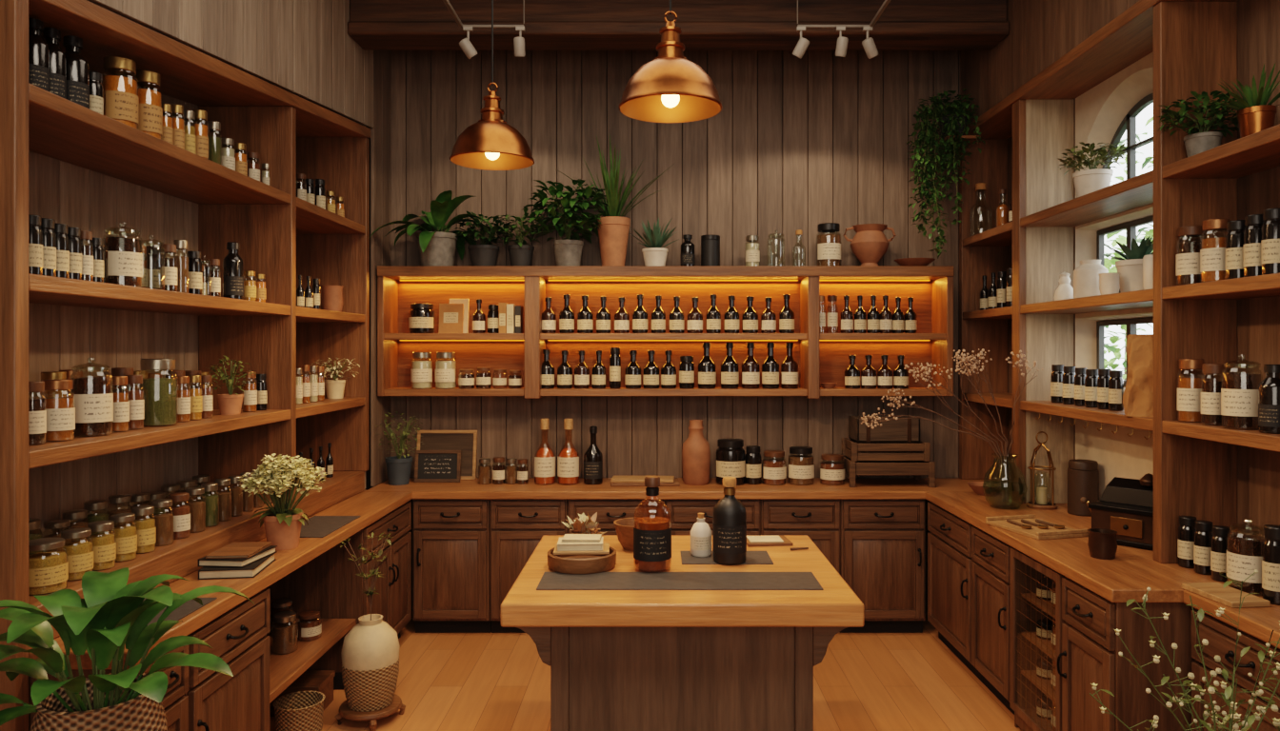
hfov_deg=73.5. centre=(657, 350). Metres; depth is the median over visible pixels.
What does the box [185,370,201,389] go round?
storage jar
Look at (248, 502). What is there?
storage jar
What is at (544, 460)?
glass bottle
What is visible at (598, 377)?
glass bottle
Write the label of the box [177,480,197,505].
storage jar
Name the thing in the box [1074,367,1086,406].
storage jar
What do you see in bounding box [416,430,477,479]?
picture frame
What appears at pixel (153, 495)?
storage jar
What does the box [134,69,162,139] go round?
storage jar
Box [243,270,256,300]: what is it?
storage jar
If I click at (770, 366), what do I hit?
glass bottle
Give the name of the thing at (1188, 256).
storage jar
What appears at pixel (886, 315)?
glass bottle
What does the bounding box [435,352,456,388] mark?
storage jar
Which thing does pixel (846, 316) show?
glass bottle
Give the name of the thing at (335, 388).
potted plant
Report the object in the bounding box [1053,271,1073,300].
ceramic bottle
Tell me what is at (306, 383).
storage jar
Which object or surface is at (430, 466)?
chalkboard
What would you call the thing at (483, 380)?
storage jar
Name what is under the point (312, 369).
storage jar
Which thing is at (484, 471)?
storage jar
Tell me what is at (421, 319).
storage jar
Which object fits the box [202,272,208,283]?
jar
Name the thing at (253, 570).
book
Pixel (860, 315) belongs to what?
glass bottle
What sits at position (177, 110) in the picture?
storage jar
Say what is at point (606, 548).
wooden board
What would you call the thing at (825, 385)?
bowl
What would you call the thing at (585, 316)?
glass bottle
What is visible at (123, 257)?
storage jar
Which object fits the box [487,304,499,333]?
bottle
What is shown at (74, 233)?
storage jar
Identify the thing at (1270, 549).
storage jar
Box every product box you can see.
[499,302,508,333]
[506,304,516,333]
[515,305,522,333]
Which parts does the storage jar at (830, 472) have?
lid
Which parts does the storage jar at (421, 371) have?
lid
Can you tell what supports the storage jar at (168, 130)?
on the wall shelf unit at (282, 236)
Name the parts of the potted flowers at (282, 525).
pot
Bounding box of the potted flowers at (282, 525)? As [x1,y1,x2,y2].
[237,453,327,550]
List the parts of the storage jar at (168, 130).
lid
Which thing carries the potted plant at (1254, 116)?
on the wall shelf unit at (1193, 43)
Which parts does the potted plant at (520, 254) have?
pot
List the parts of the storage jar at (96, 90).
lid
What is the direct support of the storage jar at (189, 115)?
on the wall shelf unit at (282, 236)
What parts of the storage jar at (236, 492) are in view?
lid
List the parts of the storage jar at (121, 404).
lid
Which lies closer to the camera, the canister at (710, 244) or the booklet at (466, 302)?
the canister at (710, 244)
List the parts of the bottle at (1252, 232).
lid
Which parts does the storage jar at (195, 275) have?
lid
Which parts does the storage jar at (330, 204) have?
lid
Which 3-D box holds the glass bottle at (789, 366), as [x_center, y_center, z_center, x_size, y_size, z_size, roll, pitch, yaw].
[0.868,0.100,5.620,0.112,0.300,0.113,0,0,-4]
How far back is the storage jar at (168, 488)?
3.71 m
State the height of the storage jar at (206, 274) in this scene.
0.171 m
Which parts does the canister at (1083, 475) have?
lid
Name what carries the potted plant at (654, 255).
on the shelf at (819, 357)
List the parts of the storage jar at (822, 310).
lid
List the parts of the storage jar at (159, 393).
lid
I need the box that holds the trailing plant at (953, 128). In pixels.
[906,88,985,258]
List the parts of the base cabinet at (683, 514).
door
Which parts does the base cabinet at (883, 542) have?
drawer, door, handle, handle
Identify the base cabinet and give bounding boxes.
[28,645,188,730]
[184,588,270,730]
[266,501,411,690]
[412,500,491,633]
[489,500,567,633]
[567,500,664,536]
[664,500,760,536]
[760,500,840,633]
[839,500,925,633]
[927,501,1018,683]
[971,526,1014,715]
[1010,547,1065,730]
[1057,577,1194,730]
[1191,608,1279,730]
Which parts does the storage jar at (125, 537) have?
lid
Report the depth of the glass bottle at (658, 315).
5.58 m
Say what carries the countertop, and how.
on the base cabinet at (950, 560)
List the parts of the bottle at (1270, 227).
lid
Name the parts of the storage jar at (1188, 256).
lid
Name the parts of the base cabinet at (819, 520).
drawer, handle, door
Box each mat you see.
[141,598,217,626]
[300,516,359,538]
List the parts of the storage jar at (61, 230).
lid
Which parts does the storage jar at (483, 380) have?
lid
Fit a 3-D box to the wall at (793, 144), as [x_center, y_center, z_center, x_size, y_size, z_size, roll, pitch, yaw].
[0.250,-0.185,5.875,5.300,3.900,0.150,0,0,0]
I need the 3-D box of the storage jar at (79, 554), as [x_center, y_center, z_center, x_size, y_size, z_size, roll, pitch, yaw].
[-1.900,0.667,2.803,0.094,0.156,0.093,0,0,29]
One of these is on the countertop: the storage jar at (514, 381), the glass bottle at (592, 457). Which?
the glass bottle at (592, 457)
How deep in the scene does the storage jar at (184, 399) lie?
3.44 m
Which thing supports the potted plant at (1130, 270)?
on the wall shelf unit at (1193, 43)
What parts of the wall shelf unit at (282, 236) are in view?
panel, divider panel, panel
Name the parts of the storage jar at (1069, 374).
lid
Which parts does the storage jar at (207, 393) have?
lid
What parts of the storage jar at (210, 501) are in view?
lid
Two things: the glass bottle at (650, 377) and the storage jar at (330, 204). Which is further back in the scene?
the glass bottle at (650, 377)
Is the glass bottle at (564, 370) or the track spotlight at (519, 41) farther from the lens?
the glass bottle at (564, 370)
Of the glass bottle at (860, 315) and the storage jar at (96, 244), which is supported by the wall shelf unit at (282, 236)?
the storage jar at (96, 244)
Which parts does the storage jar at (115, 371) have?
lid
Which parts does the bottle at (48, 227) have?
lid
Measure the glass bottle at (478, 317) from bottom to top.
0.225 m
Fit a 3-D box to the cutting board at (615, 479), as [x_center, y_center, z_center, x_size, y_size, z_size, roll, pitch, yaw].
[-0.092,0.833,5.540,0.400,0.020,0.180,0,0,2]
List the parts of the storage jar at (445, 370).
lid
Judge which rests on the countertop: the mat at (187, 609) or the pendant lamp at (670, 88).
the mat at (187, 609)
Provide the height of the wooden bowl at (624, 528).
0.115 m
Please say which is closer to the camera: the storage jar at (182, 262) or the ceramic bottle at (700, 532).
the storage jar at (182, 262)
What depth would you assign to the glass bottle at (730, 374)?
5.57 m
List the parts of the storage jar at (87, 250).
lid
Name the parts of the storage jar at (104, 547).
lid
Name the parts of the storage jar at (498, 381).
lid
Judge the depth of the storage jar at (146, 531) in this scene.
3.14 m
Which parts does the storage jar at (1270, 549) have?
lid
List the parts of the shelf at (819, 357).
divider panel, divider panel, divider panel, divider panel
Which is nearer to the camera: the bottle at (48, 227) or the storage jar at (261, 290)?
the bottle at (48, 227)
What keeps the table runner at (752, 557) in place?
on the kitchen island
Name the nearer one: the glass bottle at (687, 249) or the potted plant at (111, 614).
the potted plant at (111, 614)
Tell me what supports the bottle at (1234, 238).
on the wall shelf unit at (1193, 43)
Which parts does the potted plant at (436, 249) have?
pot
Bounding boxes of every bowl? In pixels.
[613,518,638,551]
[820,382,837,388]
[894,258,935,266]
[967,481,1000,496]
[1020,524,1032,528]
[1037,524,1048,528]
[1053,524,1064,528]
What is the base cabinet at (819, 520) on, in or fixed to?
on the floor
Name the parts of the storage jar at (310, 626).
lid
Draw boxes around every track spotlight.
[459,26,477,59]
[513,26,525,57]
[792,26,809,59]
[835,26,848,57]
[861,26,878,59]
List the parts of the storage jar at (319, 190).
lid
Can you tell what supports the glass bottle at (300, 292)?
on the wall shelf unit at (282, 236)
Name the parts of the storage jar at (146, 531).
lid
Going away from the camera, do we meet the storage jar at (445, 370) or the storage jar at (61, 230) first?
the storage jar at (61, 230)
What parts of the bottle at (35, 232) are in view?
lid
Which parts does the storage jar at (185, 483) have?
lid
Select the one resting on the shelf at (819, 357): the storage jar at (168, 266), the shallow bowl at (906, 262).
the shallow bowl at (906, 262)
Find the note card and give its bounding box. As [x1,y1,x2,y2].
[746,536,783,542]
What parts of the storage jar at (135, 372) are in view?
lid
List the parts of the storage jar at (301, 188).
lid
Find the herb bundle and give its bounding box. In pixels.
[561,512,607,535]
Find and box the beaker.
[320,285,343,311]
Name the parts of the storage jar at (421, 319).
lid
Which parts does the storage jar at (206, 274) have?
lid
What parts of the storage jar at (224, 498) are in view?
lid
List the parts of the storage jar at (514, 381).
lid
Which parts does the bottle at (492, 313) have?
lid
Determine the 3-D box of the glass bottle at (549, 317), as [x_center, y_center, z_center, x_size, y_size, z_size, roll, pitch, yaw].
[-0.712,-0.229,5.620,0.097,0.237,0.098,0,0,-7]
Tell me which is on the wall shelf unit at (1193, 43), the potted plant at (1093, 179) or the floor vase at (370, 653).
the potted plant at (1093, 179)
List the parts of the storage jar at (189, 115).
lid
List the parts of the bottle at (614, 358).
lid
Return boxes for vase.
[340,532,399,712]
[681,420,710,485]
[842,223,896,266]
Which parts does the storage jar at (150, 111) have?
lid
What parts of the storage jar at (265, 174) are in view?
lid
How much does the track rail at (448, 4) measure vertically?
0.340 m
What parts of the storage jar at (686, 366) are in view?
lid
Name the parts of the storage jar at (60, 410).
lid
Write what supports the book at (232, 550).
on the book at (270, 550)
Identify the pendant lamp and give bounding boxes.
[449,0,534,170]
[619,0,722,122]
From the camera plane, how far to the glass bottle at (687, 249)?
5.58 m
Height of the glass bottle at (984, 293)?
0.240 m
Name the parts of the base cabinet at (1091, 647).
handle, handle, door, drawer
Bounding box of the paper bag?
[1122,334,1153,417]
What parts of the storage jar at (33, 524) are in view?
lid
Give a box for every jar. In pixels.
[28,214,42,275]
[28,381,46,444]
[28,519,42,555]
[28,538,68,596]
[39,380,75,441]
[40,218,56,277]
[40,371,67,399]
[43,520,71,552]
[54,223,69,278]
[59,369,83,397]
[60,527,93,580]
[61,509,88,542]
[67,226,81,279]
[69,367,113,437]
[80,230,93,280]
[83,500,109,536]
[87,520,116,570]
[89,71,103,115]
[89,238,103,282]
[102,55,139,129]
[103,227,142,287]
[107,495,131,534]
[108,376,129,431]
[109,513,137,561]
[111,367,134,392]
[123,375,144,429]
[128,493,150,519]
[130,505,156,553]
[133,370,147,390]
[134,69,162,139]
[140,244,147,287]
[140,359,178,426]
[142,492,165,516]
[144,245,166,289]
[147,373,161,379]
[150,499,173,545]
[160,103,173,144]
[160,243,177,291]
[160,484,180,514]
[165,370,185,389]
[168,492,190,539]
[171,103,184,149]
[173,240,188,293]
[174,376,190,421]
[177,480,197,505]
[181,109,195,154]
[184,487,204,532]
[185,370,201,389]
[186,375,202,419]
[187,250,202,294]
[192,109,208,159]
[192,475,210,501]
[200,375,212,418]
[200,482,218,526]
[201,265,206,295]
[201,266,220,297]
[201,371,210,388]
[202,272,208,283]
[207,120,220,164]
[208,259,220,297]
[214,479,231,520]
[220,138,235,170]
[227,476,242,516]
[233,142,247,176]
[240,472,254,511]
[242,371,257,412]
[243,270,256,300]
[247,152,259,180]
[251,470,263,507]
[254,274,266,302]
[255,374,267,410]
[261,163,269,185]
[263,487,272,503]
[270,599,292,636]
[271,611,296,655]
[296,173,306,200]
[296,368,302,403]
[298,610,321,641]
[301,365,310,402]
[304,179,314,204]
[309,365,318,402]
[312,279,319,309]
[314,179,325,209]
[317,366,324,400]
[325,190,335,213]
[336,197,344,217]
[408,303,434,333]
[410,352,432,388]
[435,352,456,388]
[458,369,475,388]
[476,367,490,388]
[478,458,491,483]
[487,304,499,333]
[492,369,506,388]
[492,457,505,483]
[505,458,517,483]
[508,370,521,388]
[517,459,528,483]
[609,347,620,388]
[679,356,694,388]
[715,439,745,485]
[745,235,759,266]
[745,445,761,484]
[762,450,786,484]
[787,446,814,484]
[817,222,840,266]
[819,295,825,333]
[820,454,844,484]
[827,295,838,333]
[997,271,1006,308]
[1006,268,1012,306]
[1050,364,1064,403]
[1051,580,1055,609]
[1051,619,1055,649]
[1051,660,1055,690]
[1051,702,1055,730]
[1062,366,1075,404]
[1073,260,1108,299]
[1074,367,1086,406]
[1084,369,1098,407]
[1097,368,1111,409]
[1108,370,1123,411]
[1175,225,1205,285]
[1177,359,1204,422]
[1177,516,1196,568]
[1193,520,1212,575]
[1200,218,1230,282]
[1200,363,1226,425]
[1210,525,1230,582]
[1220,362,1262,429]
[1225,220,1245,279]
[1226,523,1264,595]
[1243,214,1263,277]
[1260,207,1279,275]
[1261,524,1279,605]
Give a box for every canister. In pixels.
[700,234,719,266]
[1067,459,1099,517]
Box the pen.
[790,547,808,550]
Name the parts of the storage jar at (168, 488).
lid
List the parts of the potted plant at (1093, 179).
pot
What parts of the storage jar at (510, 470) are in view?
lid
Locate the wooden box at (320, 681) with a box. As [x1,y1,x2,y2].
[269,670,335,717]
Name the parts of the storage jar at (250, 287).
lid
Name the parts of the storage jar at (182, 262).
lid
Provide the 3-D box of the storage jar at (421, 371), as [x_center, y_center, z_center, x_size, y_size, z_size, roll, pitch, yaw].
[-1.542,0.131,5.620,0.137,0.237,0.138,0,0,-8]
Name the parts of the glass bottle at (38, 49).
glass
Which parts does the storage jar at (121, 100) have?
lid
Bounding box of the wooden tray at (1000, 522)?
[985,514,1089,539]
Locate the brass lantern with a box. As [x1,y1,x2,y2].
[1026,431,1058,510]
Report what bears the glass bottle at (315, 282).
on the wall shelf unit at (282, 236)
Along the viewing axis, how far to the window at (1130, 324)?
4.67 m
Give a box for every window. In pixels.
[1096,216,1153,293]
[1096,318,1153,385]
[1101,92,1153,179]
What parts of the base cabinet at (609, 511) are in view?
door, handle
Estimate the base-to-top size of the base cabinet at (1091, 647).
0.850 m
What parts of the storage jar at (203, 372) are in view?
lid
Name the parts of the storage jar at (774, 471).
lid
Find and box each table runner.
[536,572,823,590]
[680,551,773,564]
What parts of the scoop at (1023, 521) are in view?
handle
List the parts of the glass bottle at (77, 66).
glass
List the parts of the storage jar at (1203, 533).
lid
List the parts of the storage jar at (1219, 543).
lid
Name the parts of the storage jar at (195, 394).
lid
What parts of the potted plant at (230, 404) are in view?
pot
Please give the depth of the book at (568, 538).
3.40 m
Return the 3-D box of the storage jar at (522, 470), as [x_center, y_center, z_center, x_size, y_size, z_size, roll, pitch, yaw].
[-0.871,0.787,5.560,0.074,0.154,0.075,0,0,8]
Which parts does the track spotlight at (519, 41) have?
arm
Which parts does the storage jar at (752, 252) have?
lid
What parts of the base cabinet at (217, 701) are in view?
handle, door, drawer, handle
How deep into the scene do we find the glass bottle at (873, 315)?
5.59 m
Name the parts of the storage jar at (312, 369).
lid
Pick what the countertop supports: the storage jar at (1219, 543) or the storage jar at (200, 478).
the storage jar at (1219, 543)
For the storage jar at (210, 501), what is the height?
0.178 m
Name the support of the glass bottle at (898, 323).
on the shelf at (819, 357)
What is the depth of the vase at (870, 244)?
5.54 m
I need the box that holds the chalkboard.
[414,450,460,482]
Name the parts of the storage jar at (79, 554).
lid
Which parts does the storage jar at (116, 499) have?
lid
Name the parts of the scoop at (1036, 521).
handle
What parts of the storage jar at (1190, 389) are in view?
lid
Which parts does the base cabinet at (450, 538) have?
handle, handle, door, drawer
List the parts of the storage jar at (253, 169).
lid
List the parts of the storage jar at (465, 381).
lid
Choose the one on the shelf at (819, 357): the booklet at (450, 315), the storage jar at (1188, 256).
the booklet at (450, 315)
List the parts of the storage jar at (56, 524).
lid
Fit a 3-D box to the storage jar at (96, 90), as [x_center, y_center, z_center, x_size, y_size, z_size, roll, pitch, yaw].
[-1.920,-0.855,2.919,0.059,0.178,0.058,0,0,37]
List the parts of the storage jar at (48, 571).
lid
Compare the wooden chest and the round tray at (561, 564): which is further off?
the wooden chest
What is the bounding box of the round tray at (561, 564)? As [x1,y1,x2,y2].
[547,546,616,574]
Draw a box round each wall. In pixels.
[28,0,391,552]
[365,50,959,611]
[960,0,1279,538]
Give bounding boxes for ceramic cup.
[1098,272,1120,295]
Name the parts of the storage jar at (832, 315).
lid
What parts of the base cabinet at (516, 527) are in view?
handle, door, drawer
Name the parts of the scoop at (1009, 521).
handle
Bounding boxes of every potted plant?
[0,567,253,730]
[204,355,255,415]
[309,358,359,399]
[369,190,492,266]
[375,411,424,485]
[452,210,515,266]
[495,206,543,266]
[522,179,610,266]
[556,136,674,266]
[629,217,679,266]
[1057,141,1125,198]
[1105,234,1153,292]
[1157,90,1248,157]
[1204,61,1279,138]
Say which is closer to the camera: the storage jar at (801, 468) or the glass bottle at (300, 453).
the glass bottle at (300, 453)
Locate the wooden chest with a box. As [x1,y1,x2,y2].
[848,416,919,442]
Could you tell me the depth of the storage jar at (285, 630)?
3.92 m
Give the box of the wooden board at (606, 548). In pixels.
[553,543,609,555]
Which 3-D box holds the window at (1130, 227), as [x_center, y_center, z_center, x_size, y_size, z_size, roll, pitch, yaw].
[2.445,-0.482,4.230,0.030,0.355,1.020,0,0,0]
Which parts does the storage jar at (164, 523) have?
lid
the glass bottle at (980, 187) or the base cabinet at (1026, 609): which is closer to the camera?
the base cabinet at (1026, 609)
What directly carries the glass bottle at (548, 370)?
on the shelf at (819, 357)
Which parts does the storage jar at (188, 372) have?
lid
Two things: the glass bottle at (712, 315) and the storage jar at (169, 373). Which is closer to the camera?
the storage jar at (169, 373)
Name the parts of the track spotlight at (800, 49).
arm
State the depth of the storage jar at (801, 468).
5.50 m
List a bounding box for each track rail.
[442,0,524,28]
[797,0,890,28]
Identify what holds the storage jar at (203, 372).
on the wall shelf unit at (282, 236)
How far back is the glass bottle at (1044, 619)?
3.89 m
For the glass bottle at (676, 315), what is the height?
0.244 m
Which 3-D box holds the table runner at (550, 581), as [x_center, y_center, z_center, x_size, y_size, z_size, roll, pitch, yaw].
[0.082,0.863,3.210,1.037,0.004,0.240,0,0,0]
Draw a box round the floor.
[269,611,1022,730]
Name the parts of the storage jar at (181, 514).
lid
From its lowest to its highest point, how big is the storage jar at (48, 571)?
0.153 m
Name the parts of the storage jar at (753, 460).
lid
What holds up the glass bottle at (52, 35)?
on the wall shelf unit at (282, 236)
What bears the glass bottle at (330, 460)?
on the wall ledge
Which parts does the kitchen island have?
leg, leg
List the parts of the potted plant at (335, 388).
pot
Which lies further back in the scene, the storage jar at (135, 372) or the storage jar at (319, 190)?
the storage jar at (319, 190)
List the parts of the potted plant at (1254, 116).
pot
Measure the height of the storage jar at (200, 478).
0.158 m
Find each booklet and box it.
[438,303,463,333]
[449,299,469,333]
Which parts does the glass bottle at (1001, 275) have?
lid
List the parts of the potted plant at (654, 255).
pot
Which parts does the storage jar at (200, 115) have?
lid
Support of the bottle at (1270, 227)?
on the wall shelf unit at (1193, 43)
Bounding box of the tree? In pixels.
[1104,116,1153,380]
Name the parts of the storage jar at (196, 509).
lid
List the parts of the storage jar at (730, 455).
lid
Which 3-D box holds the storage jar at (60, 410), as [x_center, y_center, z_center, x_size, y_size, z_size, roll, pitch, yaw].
[-1.920,0.192,2.743,0.095,0.195,0.094,0,0,35]
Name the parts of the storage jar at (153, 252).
lid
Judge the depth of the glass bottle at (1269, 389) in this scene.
2.92 m
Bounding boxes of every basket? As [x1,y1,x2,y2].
[29,673,167,730]
[272,691,325,730]
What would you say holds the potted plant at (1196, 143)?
on the wall shelf unit at (1193, 43)
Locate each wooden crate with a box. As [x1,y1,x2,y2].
[839,457,935,487]
[841,438,930,461]
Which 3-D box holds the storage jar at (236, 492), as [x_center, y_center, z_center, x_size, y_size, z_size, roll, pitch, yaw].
[-1.900,0.657,3.860,0.064,0.176,0.064,0,0,27]
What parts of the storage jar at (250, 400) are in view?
lid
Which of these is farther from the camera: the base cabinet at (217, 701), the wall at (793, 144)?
the wall at (793, 144)
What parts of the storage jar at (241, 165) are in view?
lid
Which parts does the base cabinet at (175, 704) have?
drawer, handle, door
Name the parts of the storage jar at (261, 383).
lid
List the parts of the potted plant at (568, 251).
pot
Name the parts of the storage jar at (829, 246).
lid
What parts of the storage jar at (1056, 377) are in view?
lid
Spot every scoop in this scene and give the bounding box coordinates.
[1006,519,1032,528]
[1020,519,1048,528]
[1035,519,1064,528]
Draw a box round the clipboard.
[746,535,793,546]
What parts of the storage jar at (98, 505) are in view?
lid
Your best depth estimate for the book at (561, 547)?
3.36 m
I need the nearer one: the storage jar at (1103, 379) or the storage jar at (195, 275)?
the storage jar at (195, 275)
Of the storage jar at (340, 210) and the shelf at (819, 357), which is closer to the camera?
the storage jar at (340, 210)
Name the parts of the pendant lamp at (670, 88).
bulb, lamp shade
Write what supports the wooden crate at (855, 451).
on the wooden crate at (916, 469)
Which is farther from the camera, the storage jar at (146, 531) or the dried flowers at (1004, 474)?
the dried flowers at (1004, 474)
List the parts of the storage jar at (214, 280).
lid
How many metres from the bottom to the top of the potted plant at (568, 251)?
0.580 m
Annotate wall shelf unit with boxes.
[0,0,370,730]
[959,0,1279,563]
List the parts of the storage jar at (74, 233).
lid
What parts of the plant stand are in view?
leg, leg, leg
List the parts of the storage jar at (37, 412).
lid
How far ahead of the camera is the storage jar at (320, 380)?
4.86 m
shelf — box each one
[266,619,356,703]
[377,266,953,399]
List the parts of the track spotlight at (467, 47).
arm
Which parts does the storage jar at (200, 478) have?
lid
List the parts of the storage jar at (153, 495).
lid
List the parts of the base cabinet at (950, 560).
handle, door, drawer, handle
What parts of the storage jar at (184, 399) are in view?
lid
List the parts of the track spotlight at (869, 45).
arm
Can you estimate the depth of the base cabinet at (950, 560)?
4.86 m
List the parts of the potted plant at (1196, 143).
pot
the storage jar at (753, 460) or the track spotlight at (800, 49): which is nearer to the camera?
the track spotlight at (800, 49)
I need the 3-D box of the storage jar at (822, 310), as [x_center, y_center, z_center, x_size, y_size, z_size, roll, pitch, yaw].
[1.074,-0.235,5.620,0.062,0.250,0.063,0,0,-6]
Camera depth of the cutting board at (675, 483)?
5.44 m
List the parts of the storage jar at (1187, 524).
lid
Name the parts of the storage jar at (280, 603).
lid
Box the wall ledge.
[28,471,364,649]
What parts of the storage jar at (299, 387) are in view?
lid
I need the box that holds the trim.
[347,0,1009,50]
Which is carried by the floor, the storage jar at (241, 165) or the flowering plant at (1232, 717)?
the flowering plant at (1232, 717)
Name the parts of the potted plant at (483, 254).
pot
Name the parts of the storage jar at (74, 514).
lid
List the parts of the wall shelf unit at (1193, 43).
panel, divider panel, divider panel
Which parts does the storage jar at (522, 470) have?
lid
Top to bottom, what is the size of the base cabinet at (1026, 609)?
0.850 m
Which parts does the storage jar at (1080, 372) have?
lid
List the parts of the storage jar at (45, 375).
lid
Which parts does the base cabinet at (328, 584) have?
door, drawer, handle, handle, handle, door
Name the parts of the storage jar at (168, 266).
lid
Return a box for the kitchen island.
[500,536,864,730]
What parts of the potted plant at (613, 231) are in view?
pot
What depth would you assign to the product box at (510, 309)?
5.59 m
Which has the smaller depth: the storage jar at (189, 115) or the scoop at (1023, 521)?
the storage jar at (189, 115)
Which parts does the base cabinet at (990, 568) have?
handle, door, drawer, handle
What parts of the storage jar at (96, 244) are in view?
lid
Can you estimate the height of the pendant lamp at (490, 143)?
1.233 m
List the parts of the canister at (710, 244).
lid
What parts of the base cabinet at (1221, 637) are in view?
door, handle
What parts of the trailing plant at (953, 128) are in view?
pot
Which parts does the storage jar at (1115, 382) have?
lid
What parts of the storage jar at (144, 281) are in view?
lid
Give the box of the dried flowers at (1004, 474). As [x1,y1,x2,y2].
[860,348,1043,502]
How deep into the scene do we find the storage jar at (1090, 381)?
4.25 m
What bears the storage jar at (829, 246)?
on the shelf at (819, 357)
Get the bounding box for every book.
[198,545,277,567]
[198,554,276,579]
[205,541,271,559]
[557,537,603,551]
[561,534,601,542]
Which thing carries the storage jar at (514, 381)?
on the shelf at (819, 357)
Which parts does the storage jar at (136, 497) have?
lid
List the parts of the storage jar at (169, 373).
lid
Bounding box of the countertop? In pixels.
[28,478,1279,669]
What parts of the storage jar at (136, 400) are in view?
lid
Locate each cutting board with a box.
[610,475,674,482]
[610,478,679,486]
[1181,582,1270,608]
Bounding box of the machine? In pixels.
[1080,473,1153,549]
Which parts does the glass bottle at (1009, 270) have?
lid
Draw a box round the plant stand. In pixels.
[334,694,405,730]
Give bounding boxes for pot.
[1087,528,1117,559]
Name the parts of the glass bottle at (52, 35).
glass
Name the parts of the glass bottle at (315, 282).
lid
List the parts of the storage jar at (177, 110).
lid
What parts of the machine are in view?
lid, plate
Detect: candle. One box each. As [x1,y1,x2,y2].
[1036,486,1047,504]
[1142,254,1153,289]
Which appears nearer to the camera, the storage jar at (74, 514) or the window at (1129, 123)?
the storage jar at (74, 514)
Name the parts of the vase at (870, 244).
handle, handle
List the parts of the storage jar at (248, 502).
lid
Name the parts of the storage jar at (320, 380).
lid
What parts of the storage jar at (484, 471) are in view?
lid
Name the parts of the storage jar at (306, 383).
lid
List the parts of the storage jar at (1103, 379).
lid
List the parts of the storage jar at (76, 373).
lid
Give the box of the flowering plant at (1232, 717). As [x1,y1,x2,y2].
[1089,569,1279,730]
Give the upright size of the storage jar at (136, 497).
0.157 m
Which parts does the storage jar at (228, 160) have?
lid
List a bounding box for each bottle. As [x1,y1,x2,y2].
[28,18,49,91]
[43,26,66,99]
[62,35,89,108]
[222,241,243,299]
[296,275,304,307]
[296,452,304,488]
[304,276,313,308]
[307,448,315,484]
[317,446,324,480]
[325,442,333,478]
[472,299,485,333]
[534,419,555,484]
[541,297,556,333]
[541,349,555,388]
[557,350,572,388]
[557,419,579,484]
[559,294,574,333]
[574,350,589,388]
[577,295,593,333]
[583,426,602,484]
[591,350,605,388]
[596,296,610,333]
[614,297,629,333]
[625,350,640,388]
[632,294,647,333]
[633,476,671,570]
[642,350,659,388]
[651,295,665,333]
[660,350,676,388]
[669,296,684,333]
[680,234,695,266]
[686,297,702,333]
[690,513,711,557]
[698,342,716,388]
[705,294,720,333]
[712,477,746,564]
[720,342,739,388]
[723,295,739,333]
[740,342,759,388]
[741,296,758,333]
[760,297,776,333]
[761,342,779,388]
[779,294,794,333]
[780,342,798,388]
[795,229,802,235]
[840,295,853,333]
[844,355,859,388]
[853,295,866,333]
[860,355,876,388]
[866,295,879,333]
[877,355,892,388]
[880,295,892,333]
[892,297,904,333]
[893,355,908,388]
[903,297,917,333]
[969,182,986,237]
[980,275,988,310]
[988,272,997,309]
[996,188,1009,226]
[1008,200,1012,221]
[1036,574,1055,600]
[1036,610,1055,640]
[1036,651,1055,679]
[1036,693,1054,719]
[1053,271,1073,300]
[1258,364,1279,434]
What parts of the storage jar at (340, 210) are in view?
lid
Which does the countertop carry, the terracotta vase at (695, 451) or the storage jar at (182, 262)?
the terracotta vase at (695, 451)
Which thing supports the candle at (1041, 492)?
on the brass lantern
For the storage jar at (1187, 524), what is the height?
0.198 m
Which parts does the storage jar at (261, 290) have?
lid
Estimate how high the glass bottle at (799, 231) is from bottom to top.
0.250 m
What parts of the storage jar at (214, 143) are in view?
lid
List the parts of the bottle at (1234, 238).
lid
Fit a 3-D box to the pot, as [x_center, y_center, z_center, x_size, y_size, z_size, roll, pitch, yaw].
[1.860,0.810,3.580,0.110,0.110,0.110,0,0,0]
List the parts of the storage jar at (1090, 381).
lid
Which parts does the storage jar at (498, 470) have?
lid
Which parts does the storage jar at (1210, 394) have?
lid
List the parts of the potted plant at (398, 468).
pot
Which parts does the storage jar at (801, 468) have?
lid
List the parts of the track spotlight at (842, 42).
arm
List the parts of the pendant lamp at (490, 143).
lamp shade, cord, bulb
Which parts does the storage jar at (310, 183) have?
lid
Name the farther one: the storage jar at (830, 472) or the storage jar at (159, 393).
the storage jar at (830, 472)
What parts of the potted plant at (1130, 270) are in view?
pot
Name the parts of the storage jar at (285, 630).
lid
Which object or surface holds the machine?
on the countertop
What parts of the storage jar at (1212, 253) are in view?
lid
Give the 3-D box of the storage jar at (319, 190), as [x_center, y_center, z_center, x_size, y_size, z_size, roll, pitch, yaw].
[-1.920,-0.869,4.881,0.060,0.206,0.060,0,0,30]
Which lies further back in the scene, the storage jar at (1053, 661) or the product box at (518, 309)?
the product box at (518, 309)

